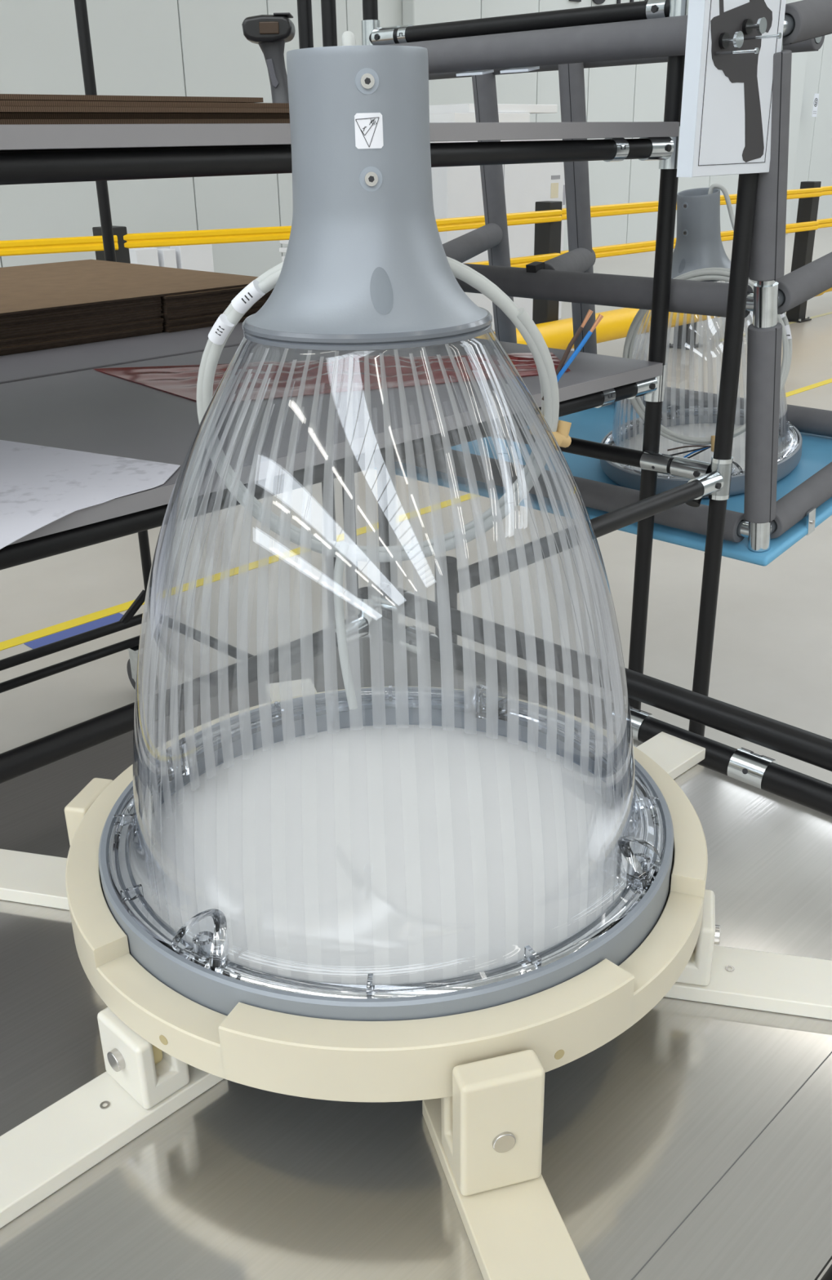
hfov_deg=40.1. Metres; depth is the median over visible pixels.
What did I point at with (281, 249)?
carton
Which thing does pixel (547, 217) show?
barrier
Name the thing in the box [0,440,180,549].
drawing sheet
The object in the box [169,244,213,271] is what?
carton
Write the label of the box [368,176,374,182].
socket
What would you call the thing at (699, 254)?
lamp
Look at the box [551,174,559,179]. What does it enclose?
print
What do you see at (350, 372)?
printed sheet
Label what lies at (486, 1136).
support arm
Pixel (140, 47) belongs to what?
wall
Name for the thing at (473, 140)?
foam slab
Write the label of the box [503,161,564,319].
wall panel
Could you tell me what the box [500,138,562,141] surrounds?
foam slab
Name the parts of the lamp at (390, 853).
screw seat, screw seat, fixture ring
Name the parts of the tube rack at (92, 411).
post, post, post, post, post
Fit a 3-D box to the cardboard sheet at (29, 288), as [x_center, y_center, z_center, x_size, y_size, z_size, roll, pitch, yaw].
[-1.053,-0.662,2.224,0.780,0.004,1.414,21,32,40]
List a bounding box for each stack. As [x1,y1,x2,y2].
[0,100,289,124]
[0,296,164,355]
[160,286,274,332]
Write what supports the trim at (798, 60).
attached to the wall at (140, 47)
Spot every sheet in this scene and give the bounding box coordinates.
[0,93,263,102]
[0,259,257,315]
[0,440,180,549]
[23,613,123,648]
[94,352,570,403]
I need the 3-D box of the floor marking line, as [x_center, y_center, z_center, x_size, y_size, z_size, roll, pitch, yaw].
[1.478,-1.179,6.352,0.070,0.002,17.000,21,32,40]
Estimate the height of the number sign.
0.330 m
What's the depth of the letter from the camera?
13.97 m
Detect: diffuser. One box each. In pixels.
[130,724,642,984]
[616,422,790,476]
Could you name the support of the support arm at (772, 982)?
on the tabletop
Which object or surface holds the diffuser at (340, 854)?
attached to the lamp at (390, 853)
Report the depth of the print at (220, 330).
0.75 m
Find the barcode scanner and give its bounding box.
[241,12,295,102]
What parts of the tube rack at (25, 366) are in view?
post, post, post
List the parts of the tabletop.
leg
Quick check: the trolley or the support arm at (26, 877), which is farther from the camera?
the trolley
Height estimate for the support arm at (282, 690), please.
0.061 m
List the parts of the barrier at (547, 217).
rail, rail, post, rail, rail, plate, post, rail, rail, plate, post, rail, rail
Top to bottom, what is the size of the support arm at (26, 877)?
0.095 m
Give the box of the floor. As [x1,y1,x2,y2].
[0,226,831,1279]
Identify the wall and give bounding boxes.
[0,0,831,276]
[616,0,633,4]
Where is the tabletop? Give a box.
[0,582,831,1279]
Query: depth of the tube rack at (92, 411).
1.60 m
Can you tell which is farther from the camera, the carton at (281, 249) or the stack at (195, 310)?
the carton at (281, 249)
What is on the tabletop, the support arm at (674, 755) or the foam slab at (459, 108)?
the support arm at (674, 755)
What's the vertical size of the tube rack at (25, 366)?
2.300 m
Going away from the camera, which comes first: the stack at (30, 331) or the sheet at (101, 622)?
the stack at (30, 331)
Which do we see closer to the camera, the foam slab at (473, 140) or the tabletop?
the tabletop
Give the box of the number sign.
[811,93,818,116]
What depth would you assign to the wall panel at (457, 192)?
8.98 m
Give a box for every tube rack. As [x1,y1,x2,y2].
[0,0,358,695]
[0,0,758,736]
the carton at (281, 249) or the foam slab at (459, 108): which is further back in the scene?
the foam slab at (459, 108)
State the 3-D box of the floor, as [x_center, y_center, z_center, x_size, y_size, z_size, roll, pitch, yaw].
[7.826,1.054,1.265,29.920,0.200,56.000,21,32,40]
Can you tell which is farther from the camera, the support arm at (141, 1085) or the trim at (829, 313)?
the trim at (829, 313)
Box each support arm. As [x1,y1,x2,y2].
[0,777,113,910]
[0,1007,224,1228]
[265,678,316,702]
[422,1049,590,1279]
[635,731,705,779]
[663,889,831,1020]
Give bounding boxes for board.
[675,0,786,177]
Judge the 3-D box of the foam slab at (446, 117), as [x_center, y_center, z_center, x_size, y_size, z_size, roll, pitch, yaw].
[0.391,-4.186,9.164,0.615,0.079,0.900,21,32,40]
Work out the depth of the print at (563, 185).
9.83 m
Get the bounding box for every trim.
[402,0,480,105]
[714,311,831,341]
[785,0,807,234]
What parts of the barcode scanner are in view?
handle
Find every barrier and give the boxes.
[0,225,291,263]
[435,181,831,350]
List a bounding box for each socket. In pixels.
[364,77,370,84]
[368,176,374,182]
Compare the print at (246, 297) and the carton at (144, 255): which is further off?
the carton at (144, 255)
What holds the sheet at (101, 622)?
on the floor
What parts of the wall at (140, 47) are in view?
wall panel, wall panel, wall panel, wall panel, wall panel, wall panel, wall panel, wall panel, wall panel, wall panel, wall panel, wall panel, wall panel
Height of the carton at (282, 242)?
0.057 m
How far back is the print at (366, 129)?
0.60 m
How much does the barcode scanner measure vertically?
0.165 m
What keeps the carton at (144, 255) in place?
on the floor
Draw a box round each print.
[215,325,224,335]
[241,292,253,303]
[355,117,378,146]
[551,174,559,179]
[562,184,564,204]
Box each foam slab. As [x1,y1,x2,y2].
[429,103,557,114]
[429,112,529,122]
[430,140,477,142]
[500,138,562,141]
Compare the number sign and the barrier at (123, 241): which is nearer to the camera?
the barrier at (123, 241)
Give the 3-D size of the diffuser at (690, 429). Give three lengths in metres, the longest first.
0.379 x 0.379 x 0.012 m
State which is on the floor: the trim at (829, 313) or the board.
the trim at (829, 313)
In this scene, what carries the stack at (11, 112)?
on the tube rack at (92, 411)
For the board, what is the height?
0.460 m
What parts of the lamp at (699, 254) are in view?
screw seat, screw seat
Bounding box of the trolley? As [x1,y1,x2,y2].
[372,0,831,566]
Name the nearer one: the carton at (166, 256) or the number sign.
the carton at (166, 256)
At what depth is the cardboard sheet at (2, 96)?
1.13 m
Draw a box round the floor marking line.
[0,377,831,650]
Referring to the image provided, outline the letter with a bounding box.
[592,0,604,4]
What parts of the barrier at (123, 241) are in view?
rail, post, rail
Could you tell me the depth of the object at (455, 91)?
12.25 m
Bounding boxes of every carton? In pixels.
[128,247,159,266]
[157,248,177,268]
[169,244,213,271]
[279,247,287,253]
[280,240,288,244]
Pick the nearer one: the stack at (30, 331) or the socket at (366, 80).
the socket at (366, 80)
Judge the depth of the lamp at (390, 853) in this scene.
0.73 m
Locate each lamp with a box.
[65,31,707,1102]
[600,183,801,498]

